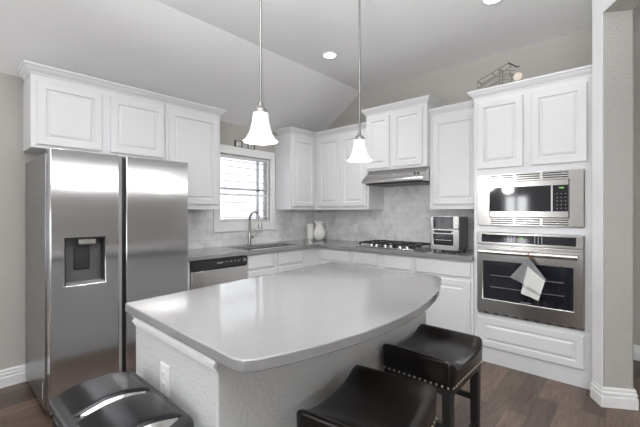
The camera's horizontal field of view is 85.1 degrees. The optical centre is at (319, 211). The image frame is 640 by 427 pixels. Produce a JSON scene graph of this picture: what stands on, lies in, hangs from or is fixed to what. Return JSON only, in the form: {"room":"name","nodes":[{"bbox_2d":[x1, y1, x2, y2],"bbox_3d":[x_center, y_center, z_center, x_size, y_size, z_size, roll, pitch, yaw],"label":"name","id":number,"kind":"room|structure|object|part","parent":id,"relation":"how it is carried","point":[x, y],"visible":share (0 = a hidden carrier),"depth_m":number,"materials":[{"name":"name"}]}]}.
{"room":"kitchen","nodes":[
{"label":"kitchen","id":0,"kind":"room"},
{"bbox_2d":[0,73,277,369],"bbox_3d":[-2.433,-0.185,2.649,0.140,3.000,7.700,0,0,42],"label":"wall","id":1,"kind":"structure","parent":0,"point":[13,160],"depth_m":2.66,"materials":[{"name":"grey paint"}]},
{"bbox_2d":[0,364,26,388],"bbox_3d":[-3.592,1.250,1.237,0.019,0.130,4.050,0,0,42],"label":"baseboard","id":2,"kind":"structure","parent":1,"relation":"attached to","point":[13,375],"depth_m":2.64,"materials":[{"name":"white paint"}]},
{"bbox_2d":[17,60,167,159],"bbox_3d":[-1.858,-0.758,2.919,0.353,0.596,1.010,0,0,42],"label":"upper cabinet","id":3,"kind":"object","parent":1,"relation":"attached to","point":[63,109],"visible":0.89,"depth_m":2.73,"materials":[{"name":"white paint"}]},
{"bbox_3d":[-1.899,-0.716,2.660,0.020,0.462,0.415,0,0,42],"label":"door","id":4,"kind":"part","parent":3,"relation":"part of","materials":[{"name":"white paint"}]},
{"bbox_3d":[-1.833,-1.022,2.897,0.285,0.068,1.010,0,0,42],"label":"crown molding","id":5,"kind":"part","parent":3,"relation":"part of","materials":[{"name":"white paint"}]},
{"bbox_3d":[-1.575,-0.716,3.023,0.020,0.462,0.434,0,0,42],"label":"door","id":6,"kind":"part","parent":3,"relation":"part of","materials":[{"name":"white paint"}]},
{"bbox_2d":[165,96,225,209],"bbox_3d":[-1.316,-0.537,3.524,0.353,1.038,0.615,0,0,42],"label":"upper cabinet","id":7,"kind":"object","parent":1,"relation":"attached to","point":[192,129],"visible":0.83,"depth_m":3.42,"materials":[{"name":"white paint"}]},
{"bbox_3d":[-1.227,-0.508,3.412,0.020,0.877,0.510,0,0,42],"label":"door","id":8,"kind":"part","parent":7,"relation":"part of","materials":[{"name":"white paint"}]},
{"bbox_3d":[-1.290,-1.022,3.502,0.285,0.068,0.615,0,0,42],"label":"crown molding","id":9,"kind":"part","parent":7,"relation":"part of","materials":[{"name":"white paint"}]},
{"bbox_2d":[213,144,274,232],"bbox_3d":[-0.944,-0.263,4.279,0.155,1.001,0.897,0,0,42],"label":"window","id":10,"kind":"structure","parent":1,"relation":"in","point":[219,225],"depth_m":4.33,"materials":[{"name":"white paint"}]},
{"bbox_3d":[-0.980,-0.273,4.324,0.040,0.795,0.745,0,0,42],"label":"frame","id":11,"kind":"part","parent":10,"relation":"part of","materials":[{"name":"white"}]},
{"bbox_2d":[234,140,254,149],"bbox_3d":[-0.910,-0.801,4.222,0.022,0.074,0.285,0,0,42],"label":"sign","id":12,"kind":"object","parent":10,"relation":"on","point":[241,144],"visible":0.94,"depth_m":4.20,"materials":[{"name":"grey metal"}]},
{"bbox_3d":[-0.925,-0.273,4.275,0.027,0.791,0.741,0,0,42],"label":"shutter frame","id":13,"kind":"part","parent":10,"relation":"part of","materials":[{"name":"white paint"}]},
{"bbox_2d":[188,210,314,248],"bbox_3d":[-0.863,0.188,4.289,0.012,0.426,2.358,0,0,42],"label":"backsplash","id":14,"kind":"structure","parent":1,"relation":"attached to","point":[289,224],"depth_m":4.22,"materials":[{"name":"tile"}]},
{"bbox_2d":[275,126,314,209],"bbox_3d":[-0.219,-0.538,4.749,0.353,1.036,0.833,0,0,42],"label":"upper cabinet","id":15,"kind":"object","parent":1,"relation":"attached to","point":[295,147],"visible":0.8,"depth_m":4.50,"materials":[{"name":"white paint"}]},
{"bbox_3d":[-0.306,-1.022,4.601,0.285,0.068,0.495,0,0,42],"label":"crown molding","id":16,"kind":"part","parent":15,"relation":"part of","materials":[{"name":"white paint"}]},
{"bbox_3d":[-0.211,-0.506,4.545,0.020,0.882,0.390,0,0,42],"label":"door","id":17,"kind":"part","parent":15,"relation":"part of","materials":[{"name":"white paint"}]},
{"bbox_2d":[0,0,639,132],"bbox_3d":[0.326,-1.363,0.312,7.130,0.687,8.100,0,0,42],"label":"ceiling","id":18,"kind":"structure","parent":0,"point":[206,52],"depth_m":3.02,"materials":[{"name":"white paint"}]},
{"bbox_2d":[243,0,277,144],"bbox_3d":[-0.277,-0.956,1.624,0.164,1.262,0.164,0,0,42],"label":"pendant light","id":19,"kind":"object","parent":18,"relation":"hanging from","point":[260,133],"visible":1,"depth_m":1.61,"materials":[{"name":"white glass"}]},
{"bbox_3d":[-0.277,-0.391,1.624,0.164,0.132,0.164,0,0,42],"label":"lamp shade","id":20,"kind":"part","parent":19,"relation":"part of","materials":[{"name":"white glass"}]},
{"bbox_3d":[-0.277,-1.027,1.624,0.012,1.064,0.012,0,0,42],"label":"rod","id":21,"kind":"part","parent":19,"relation":"part of","materials":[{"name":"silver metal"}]},
{"bbox_2d":[321,51,337,58],"bbox_3d":[0.099,-1.583,3.536,0.170,0.007,0.170,0,0,42],"label":"recessed light","id":22,"kind":"object","parent":18,"relation":"in","point":[329,54],"visible":1,"depth_m":3.53,"materials":[{"name":"white paint"}]},
{"bbox_2d":[347,0,371,161],"bbox_3d":[0.254,-0.957,2.240,0.164,1.260,0.164,0,0,42],"label":"pendant light","id":23,"kind":"object","parent":18,"relation":"hanging from","point":[359,153],"visible":1,"depth_m":2.23,"materials":[{"name":"white glass"}]},
{"bbox_3d":[0.254,-0.393,2.240,0.164,0.132,0.164,0,0,42],"label":"lamp shade","id":24,"kind":"part","parent":23,"relation":"part of","materials":[{"name":"white glass"}]},
{"bbox_3d":[0.254,-1.028,2.240,0.012,1.062,0.012,0,0,42],"label":"rod","id":25,"kind":"part","parent":23,"relation":"part of","materials":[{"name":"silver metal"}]},
{"bbox_2d":[481,0,502,4],"bbox_3d":[1.288,-1.583,2.592,0.170,0.007,0.170,0,0,42],"label":"recessed light","id":26,"kind":"object","parent":18,"relation":"in","point":[484,2],"visible":1,"depth_m":2.63,"materials":[{"name":"white paint"}]},
{"bbox_2d":[0,360,639,426],"bbox_3d":[0.296,1.365,0.339,7.410,0.100,8.300,0,0,42],"label":"floor","id":27,"kind":"structure","parent":0,"point":[509,397],"depth_m":2.35,"materials":[{"name":"brown wood"}]},
{"bbox_2d":[25,148,187,416],"bbox_3d":[-1.673,0.459,2.760,0.796,1.712,0.912,0,0,42],"label":"refrigerator","id":28,"kind":"object","parent":27,"relation":"on","point":[104,232],"visible":0.73,"depth_m":2.39,"materials":[{"name":"grey metal"}]},
{"bbox_3d":[-1.576,0.436,2.336,0.085,1.667,0.392,0,0,42],"label":"freezer door","id":29,"kind":"part","parent":28,"relation":"part of","materials":[{"name":"silver metal"}]},
{"bbox_3d":[-1.260,0.436,2.689,0.085,1.667,0.466,0,0,42],"label":"fridge door","id":30,"kind":"part","parent":28,"relation":"part of","materials":[{"name":"silver metal"}]},
{"bbox_2d":[49,372,193,426],"bbox_3d":[-0.679,0.970,1.168,0.510,0.691,0.290,0,0,42],"label":"trash can","id":31,"kind":"object","parent":27,"relation":"on","point":[117,399],"visible":1,"depth_m":1.14,"materials":[{"name":"grey metal"}]},
{"bbox_3d":[-0.775,0.647,1.254,0.211,0.045,0.242,0,0,42],"label":"lid","id":32,"kind":"part","parent":31,"relation":"part of","materials":[{"name":"grey metal"}]},
{"bbox_3d":[-0.596,0.647,1.094,0.215,0.045,0.242,0,0,42],"label":"lid","id":33,"kind":"part","parent":31,"relation":"part of","materials":[{"name":"grey metal"}]},
{"bbox_2d":[188,262,189,289],"bbox_3d":[-1.403,0.878,3.256,0.565,0.873,0.098,0,0,42],"label":"base cabinet","id":34,"kind":"object","parent":27,"relation":"on","point":[188,262],"visible":0.02,"depth_m":3.10,"materials":[{"name":"white paint"}]},
{"bbox_2d":[190,255,246,289],"bbox_3d":[-1.150,0.881,3.500,0.607,0.868,0.594,0,0,42],"label":"dishwasher","id":35,"kind":"object","parent":27,"relation":"on","point":[209,272],"visible":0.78,"depth_m":3.27,"materials":[{"name":"silver metal"}]},
{"bbox_3d":[-0.946,0.494,3.317,0.040,0.090,0.592,0,0,42],"label":"control panel","id":36,"kind":"part","parent":35,"relation":"part of","materials":[{"name":"black plastic"}]},
{"bbox_2d":[245,249,303,278],"bbox_3d":[-0.677,0.878,4.051,0.585,0.873,0.848,0,0,42],"label":"base cabinet","id":37,"kind":"object","parent":27,"relation":"on","point":[261,264],"visible":0.3,"depth_m":3.81,"materials":[{"name":"white paint"}]},
{"bbox_3d":[-0.622,0.531,3.690,0.020,0.137,0.348,0,0,42],"label":"drawer","id":38,"kind":"part","parent":37,"relation":"part of","materials":[{"name":"white paint"}]},
{"bbox_3d":[-0.618,0.907,3.695,0.020,0.565,0.360,0,0,42],"label":"door","id":39,"kind":"part","parent":37,"relation":"part of","materials":[{"name":"white paint"}]},
{"bbox_3d":[-0.339,0.531,4.006,0.020,0.137,0.385,0,0,42],"label":"drawer","id":40,"kind":"part","parent":37,"relation":"part of","materials":[{"name":"white paint"}]},
{"bbox_3d":[-0.339,0.907,4.006,0.020,0.565,0.385,0,0,42],"label":"door","id":41,"kind":"part","parent":37,"relation":"part of","materials":[{"name":"white paint"}]},
{"bbox_2d":[125,262,440,426],"bbox_3d":[-0.012,0.858,1.806,1.122,0.914,1.575,0,0,42],"label":"kitchen island","id":42,"kind":"object","parent":27,"relation":"on","point":[259,351],"visible":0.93,"depth_m":1.33,"materials":[{"name":"grey stone"}]},
{"bbox_2d":[160,361,169,397],"bbox_3d":[-0.582,0.629,1.303,0.072,0.116,0.009,0,0,42],"label":"wall outlet","id":43,"kind":"object","parent":42,"relation":"attached to","point":[164,368],"visible":1,"depth_m":1.29,"materials":[{"name":"white plastic"}]},
{"bbox_2d":[162,370,165,379],"bbox_3d":[-0.584,0.609,1.301,0.034,0.028,0.003,0,0,42],"label":"receptacle","id":44,"kind":"object","parent":43,"relation":"attached to","point":[163,371],"depth_m":1.30,"materials":[{"name":"grey plastic"}]},
{"bbox_2d":[162,380,165,389],"bbox_3d":[-0.584,0.649,1.301,0.034,0.028,0.003,0,0,42],"label":"receptacle","id":45,"kind":"object","parent":43,"relation":"attached to","point":[163,381],"depth_m":1.30,"materials":[{"name":"grey plastic"}]},
{"bbox_3d":[-0.562,0.464,1.280,0.655,0.050,0.018,0,0,42],"label":"molding","id":46,"kind":"part","parent":42,"relation":"part of","materials":[{"name":"white paint"}]},
{"bbox_2d":[125,262,440,372],"bbox_3d":[-0.012,0.419,1.806,1.122,0.036,1.575,0,0,42],"label":"island countertop","id":47,"kind":"structure","parent":42,"relation":"on","point":[256,324],"depth_m":1.39,"materials":[{"name":"grey stone"}]},
{"bbox_2d":[304,247,316,266],"bbox_3d":[-0.129,0.878,4.679,0.565,0.873,0.814,0,0,42],"label":"base cabinet","id":48,"kind":"object","parent":27,"relation":"on","point":[310,254],"visible":0.02,"depth_m":4.27,"materials":[{"name":"white paint"}]},
{"bbox_2d":[188,239,473,261],"bbox_3d":[0.049,0.421,3.472,2.458,0.040,2.379,0,0,42],"label":"countertop","id":49,"kind":"structure","parent":48,"relation":"on","point":[196,254],"depth_m":3.66,"materials":[{"name":"grey stone"}]},
{"bbox_2d":[247,211,261,244],"bbox_3d":[-0.746,0.199,4.098,0.251,0.404,0.119,0,0,42],"label":"kitchen faucet","id":50,"kind":"object","parent":49,"relation":"on","point":[253,212],"visible":0.95,"depth_m":4.12,"materials":[{"name":"silver metal"}]},
{"bbox_3d":[-0.765,0.131,4.075,0.219,0.268,0.027,0,0,42],"label":"spout","id":51,"kind":"part","parent":50,"relation":"part of","materials":[{"name":"silver metal"}]},
{"bbox_2d":[243,246,280,249],"bbox_3d":[-0.643,0.530,4.026,0.392,0.174,0.794,0,0,42],"label":"sink","id":52,"kind":"object","parent":49,"relation":"in","point":[273,246],"visible":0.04,"depth_m":4.24,"materials":[{"name":"silver metal"}]},
{"bbox_2d":[306,223,313,239],"bbox_3d":[-0.139,0.286,4.904,0.120,0.229,0.120,0,0,42],"label":"paper towel roll","id":53,"kind":"object","parent":49,"relation":"on","point":[309,226],"visible":0.98,"depth_m":4.86,"materials":[{"name":"white paper"}]},
{"bbox_2d":[313,220,327,239],"bbox_3d":[-0.006,0.262,4.838,0.186,0.278,0.180,0,0,42],"label":"water pitcher","id":54,"kind":"object","parent":49,"relation":"on","point":[319,233],"visible":0.94,"depth_m":4.79,"materials":[{"name":"white ceramic"}]},
{"bbox_2d":[355,240,430,250],"bbox_3d":[0.835,0.374,3.944,0.730,0.054,0.480,0,0,42],"label":"gas cooktop","id":55,"kind":"object","parent":49,"relation":"in","point":[387,244],"visible":0.98,"depth_m":3.84,"materials":[{"name":"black metal"}]},
{"bbox_2d":[431,216,467,252],"bbox_3d":[1.303,0.224,3.508,0.280,0.354,0.305,0,0,42],"label":"toaster oven","id":56,"kind":"object","parent":49,"relation":"on","point":[447,232],"visible":0.98,"depth_m":3.41,"materials":[{"name":"grey metal"}]},
{"bbox_3d":[1.200,0.199,3.410,0.184,0.024,0.022,0,0,42],"label":"handle","id":57,"kind":"part","parent":56,"relation":"part of","materials":[{"name":"black plastic"}]},
{"bbox_3d":[1.208,0.109,3.417,0.200,0.112,0.002,0,0,42],"label":"control glass","id":58,"kind":"part","parent":56,"relation":"part of","materials":[{"name":"black glass"}]},
{"bbox_3d":[1.222,0.277,3.418,0.280,0.205,0.019,0,0,42],"label":"door","id":59,"kind":"part","parent":56,"relation":"part of","materials":[{"name":"silver metal"}]},
{"bbox_2d":[317,247,352,264],"bbox_3d":[0.349,0.878,4.379,0.543,0.873,0.580,0,0,42],"label":"base cabinet","id":60,"kind":"object","parent":27,"relation":"on","point":[324,255],"visible":0.19,"depth_m":4.16,"materials":[{"name":"white paint"}]},
{"bbox_3d":[0.181,0.529,4.154,0.437,0.128,0.020,0,0,42],"label":"drawer","id":61,"kind":"part","parent":60,"relation":"part of","materials":[{"name":"white paint"}]},
{"bbox_2d":[296,365,437,426],"bbox_3d":[0.178,0.984,1.230,0.361,0.662,0.426,0,0,34],"label":"bar stool","id":62,"kind":"object","parent":27,"relation":"on","point":[368,397],"visible":1,"depth_m":1.26,"materials":[{"name":"leather"}]},
{"bbox_2d":[353,250,413,272],"bbox_3d":[0.835,0.878,3.944,0.756,0.873,0.580,0,0,42],"label":"base cabinet","id":63,"kind":"object","parent":27,"relation":"on","point":[397,262],"visible":0.2,"depth_m":3.69,"materials":[{"name":"white paint"}]},
{"bbox_3d":[0.507,0.529,3.862,0.308,0.128,0.020,0,0,42],"label":"drawer","id":64,"kind":"part","parent":63,"relation":"part of","materials":[{"name":"white paint"}]},
{"bbox_3d":[0.796,0.532,3.603,0.307,0.135,0.020,0,0,42],"label":"drawer","id":65,"kind":"part","parent":63,"relation":"part of","materials":[{"name":"white paint"}]},
{"bbox_2d":[383,324,482,426],"bbox_3d":[0.577,0.984,1.772,0.361,0.662,0.426,0,0,42],"label":"bar stool","id":66,"kind":"object","parent":27,"relation":"on","point":[444,359],"visible":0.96,"depth_m":1.69,"materials":[{"name":"leather"}]},
{"bbox_3d":[0.577,0.795,1.772,0.336,0.030,0.402,0,0,42],"label":"seat frame","id":67,"kind":"part","parent":66,"relation":"part of","materials":[{"name":"black leather"}]},
{"bbox_3d":[0.577,0.719,1.772,0.358,0.132,0.424,0,0,42],"label":"seat","id":68,"kind":"part","parent":66,"relation":"part of","materials":[{"name":"leather"}]},
{"bbox_3d":[0.577,0.769,1.772,0.361,0.011,0.426,0,0,42],"label":"nailhead trim","id":69,"kind":"part","parent":66,"relation":"part of","materials":[{"name":"grey metal"}]},
{"bbox_3d":[0.567,1.062,1.541,0.042,0.506,0.042,0,0,42],"label":"leg","id":70,"kind":"part","parent":66,"relation":"part of","materials":[{"name":"black wood"}]},
{"bbox_3d":[0.806,1.062,1.808,0.042,0.506,0.042,0,0,42],"label":"leg","id":71,"kind":"part","parent":66,"relation":"part of","materials":[{"name":"black wood"}]},
{"bbox_2d":[414,256,473,334],"bbox_3d":[1.333,0.878,3.498,0.578,0.873,0.580,0,0,42],"label":"base cabinet","id":72,"kind":"object","parent":27,"relation":"on","point":[453,309],"visible":0.44,"depth_m":3.22,"materials":[{"name":"white paint"}]},
{"bbox_3d":[1.149,0.532,3.287,0.525,0.135,0.020,0,0,42],"label":"drawer","id":73,"kind":"part","parent":72,"relation":"part of","materials":[{"name":"white paint"}]},
{"bbox_3d":[1.149,0.910,3.287,0.525,0.560,0.020,0,0,42],"label":"door","id":74,"kind":"part","parent":72,"relation":"part of","materials":[{"name":"white paint"}]},
{"bbox_2d":[467,64,591,389],"bbox_3d":[1.850,0.126,3.040,0.889,2.378,0.617,0,0,42],"label":"tall cabinet","id":75,"kind":"object","parent":27,"relation":"on","point":[544,122],"visible":0.66,"depth_m":2.77,"materials":[{"name":"white paint"}]},
{"bbox_2d":[477,62,522,89],"bbox_3d":[1.590,-1.171,3.067,0.362,0.209,0.115,0,0,42],"label":"decoration","id":76,"kind":"object","parent":75,"relation":"on","point":[518,76],"visible":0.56,"depth_m":3.03,"materials":[{"name":"grey metal"}]},
{"bbox_3d":[1.525,-0.661,2.964,0.357,0.583,0.020,0,0,42],"label":"door","id":77,"kind":"part","parent":75,"relation":"part of","materials":[{"name":"white paint"}]},
{"bbox_3d":[1.700,-1.029,2.873,0.889,0.068,0.170,0,0,42],"label":"crown molding","id":78,"kind":"part","parent":75,"relation":"part of","materials":[{"name":"white paint"}]},
{"bbox_2d":[477,232,584,330],"bbox_3d":[1.824,0.533,2.992,0.748,0.703,0.648,0,0,42],"label":"wall oven","id":79,"kind":"object","parent":75,"relation":"in","point":[560,259],"visible":0.98,"depth_m":2.76,"materials":[{"name":"silver metal"}]},
{"bbox_2d":[510,252,545,300],"bbox_3d":[1.637,0.501,2.742,0.249,0.372,0.063,0,0,42],"label":"towel","id":80,"kind":"object","parent":79,"relation":"hanging from","point":[533,281],"visible":0.98,"depth_m":2.71,"materials":[{"name":"grey fabric"}]},
{"bbox_3d":[1.620,0.341,2.765,0.688,0.038,0.037,0,0,42],"label":"handle","id":81,"kind":"part","parent":79,"relation":"part of","materials":[{"name":"silver metal"}]},
{"bbox_3d":[1.653,0.230,2.808,0.665,0.066,0.001,0,0,42],"label":"control glass","id":82,"kind":"part","parent":79,"relation":"part of","materials":[{"name":"black glass"}]},
{"bbox_3d":[1.673,0.231,2.824,0.748,0.097,0.050,0,0,42],"label":"control panel","id":83,"kind":"part","parent":79,"relation":"part of","materials":[{"name":"silver metal"}]},
{"bbox_3d":[1.680,0.874,2.832,0.748,0.022,0.030,0,0,42],"label":"trim","id":84,"kind":"part","parent":79,"relation":"part of","materials":[{"name":"silver metal"}]},
{"bbox_3d":[1.677,1.049,2.827,0.746,0.252,0.020,0,0,42],"label":"drawer","id":85,"kind":"part","parent":75,"relation":"part of","materials":[{"name":"white paint"}]},
{"bbox_2d":[478,169,584,227],"bbox_3d":[1.826,-0.097,2.995,0.748,0.434,0.502,0,0,42],"label":"microwave oven","id":86,"kind":"object","parent":75,"relation":"in","point":[544,198],"visible":1,"depth_m":2.78,"materials":[{"name":"silver metal"}]},
{"bbox_3d":[1.673,-0.097,2.820,0.558,0.292,0.031,0,0,42],"label":"door","id":87,"kind":"part","parent":86,"relation":"part of","materials":[{"name":"silver metal"}]},
{"bbox_3d":[1.832,-0.101,2.655,0.098,0.203,0.002,0,0,42],"label":"control glass","id":88,"kind":"part","parent":86,"relation":"part of","materials":[{"name":"black glass"}]},
{"bbox_3d":[1.834,-0.661,2.687,0.360,0.583,0.020,0,0,42],"label":"door","id":89,"kind":"part","parent":75,"relation":"part of","materials":[{"name":"white paint"}]},
{"bbox_2d":[327,28,591,129],"bbox_3d":[1.203,-0.185,4.131,3.300,3.000,0.140,0,0,42],"label":"wall","id":90,"kind":"structure","parent":0,"point":[450,85],"depth_m":3.63,"materials":[{"name":"grey paint"}]},
{"bbox_2d":[315,122,383,209],"bbox_3d":[0.355,-0.538,4.537,0.872,1.036,0.383,0,0,42],"label":"upper cabinet","id":91,"kind":"object","parent":90,"relation":"attached to","point":[338,181],"visible":0.81,"depth_m":4.39,"materials":[{"name":"white paint"}]},
{"bbox_3d":[0.115,-0.506,4.542,0.350,0.882,0.020,0,0,42],"label":"door","id":92,"kind":"part","parent":91,"relation":"part of","materials":[{"name":"white paint"}]},
{"bbox_3d":[0.241,-1.022,4.412,0.868,0.068,0.045,0,0,42],"label":"crown molding","id":93,"kind":"part","parent":91,"relation":"part of","materials":[{"name":"white paint"}]},
{"bbox_3d":[0.415,-0.506,4.274,0.375,0.882,0.020,0,0,42],"label":"door","id":94,"kind":"part","parent":91,"relation":"part of","materials":[{"name":"white paint"}]},
{"bbox_2d":[315,185,473,249],"bbox_3d":[0.843,-0.032,4.351,2.446,0.866,0.012,0,0,42],"label":"backsplash","id":95,"kind":"structure","parent":90,"relation":"attached to","point":[406,215],"depth_m":4.27,"materials":[{"name":"stone"}]},
{"bbox_2d":[354,224,357,232],"bbox_3d":[0.479,0.225,4.664,0.072,0.116,0.009,0,0,42],"label":"wall outlet","id":96,"kind":"object","parent":95,"relation":"attached to","point":[355,225],"visible":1,"depth_m":4.65,"materials":[{"name":"white plastic"}]},
{"bbox_2d":[361,95,446,171],"bbox_3d":[0.941,-0.824,3.972,0.841,0.718,0.443,0,0,42],"label":"upper cabinet","id":97,"kind":"object","parent":90,"relation":"attached to","point":[397,133],"visible":0.88,"depth_m":3.78,"materials":[{"name":"white paint"}]},
{"bbox_3d":[0.662,-0.785,3.972,0.290,0.590,0.020,0,0,42],"label":"door","id":98,"kind":"part","parent":97,"relation":"part of","materials":[{"name":"white paint"}]},
{"bbox_2d":[362,167,429,186],"bbox_3d":[0.919,-0.383,3.948,0.747,0.161,0.487,0,0,42],"label":"range hood","id":99,"kind":"object","parent":97,"relation":"attached to","point":[411,176],"visible":0.9,"depth_m":3.79,"materials":[{"name":"silver metal"}]},
{"bbox_3d":[0.941,-1.149,3.972,0.841,0.068,0.443,0,0,42],"label":"crown molding","id":100,"kind":"part","parent":97,"relation":"part of","materials":[{"name":"white paint"}]},
{"bbox_3d":[0.931,-0.785,3.730,0.346,0.590,0.020,0,0,42],"label":"door","id":101,"kind":"part","parent":97,"relation":"part of","materials":[{"name":"white paint"}]},
{"bbox_2d":[428,100,473,209],"bbox_3d":[1.436,-0.536,3.569,0.520,1.033,0.383,0,0,42],"label":"upper cabinet","id":102,"kind":"object","parent":90,"relation":"attached to","point":[451,126],"visible":0.6,"depth_m":3.46,"materials":[{"name":"white paint"}]},
{"bbox_3d":[1.323,-1.019,3.443,0.518,0.068,0.045,0,0,42],"label":"crown molding","id":103,"kind":"part","parent":102,"relation":"part of","materials":[{"name":"white paint"}]},
{"bbox_2d":[603,9,632,388],"bbox_3d":[2.330,-0.180,2.749,0.211,2.990,1.135,0,0,42],"label":"wall column","id":104,"kind":"structure","parent":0,"point":[617,25],"depth_m":2.34,"materials":[{"name":"grey paint"}]},
{"bbox_2d":[590,379,638,410],"bbox_3d":[2.025,1.250,2.382,0.248,0.130,0.135,0,0,11],"label":"baseboard","id":105,"kind":"structure","parent":104,"relation":"attached to","point":[608,397],"depth_m":2.33,"materials":[{"name":"white paint"}]},
{"bbox_2d":[605,0,639,11],"bbox_3d":[1.335,-1.508,-1.145,0.184,0.335,7.091,0,0,11],"label":"wall header","id":106,"kind":"structure","parent":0,"point":[618,5],"depth_m":2.27,"materials":[{"name":"grey paint"}]},
{"bbox_2d":[592,0,602,386],"bbox_3d":[1.920,-0.180,2.411,0.006,2.990,0.112,0,0,11],"label":"wall","id":107,"kind":"structure","parent":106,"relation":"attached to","point":[597,15],"depth_m":2.42,"materials":[{"name":"white paint"}]},
{"bbox_2d":[602,0,616,12],"bbox_3d":[1.241,-1.508,-1.131,0.006,0.335,7.098,0,0,11],"label":"trim","id":108,"kind":"structure","parent":106,"relation":"attached to","point":[606,4],"depth_m":2.31,"materials":[{"name":"white paint"}]},
{"bbox_2d":[633,31,639,345],"bbox_3d":[4.053,-0.185,2.055,3.704,3.000,0.130,0,0,42],"label":"wall","id":109,"kind":"structure","parent":0,"point":[636,36],"depth_m":3.09,"materials":[{"name":"grey paint"}]},
{"bbox_2d":[633,344,639,360],"bbox_3d":[4.064,1.250,1.945,3.540,0.130,0.019,0,0,42],"label":"baseboard","id":110,"kind":"structure","parent":109,"relation":"attached to","point":[636,348],"depth_m":3.08,"materials":[{"name":"white paint"}]},
{"label":"outside","id":111,"kind":"structure","parent":0,"visible":0},
{"bbox_2d":[224,158,261,218],"bbox_3d":[-0.937,-1.585,13.492,1.800,6.600,5.550,0,0,42],"label":"house","id":112,"kind":"structure","parent":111,"point":[229,206],"depth_m":11.39,"materials":[{"name":"white"}]}
]}

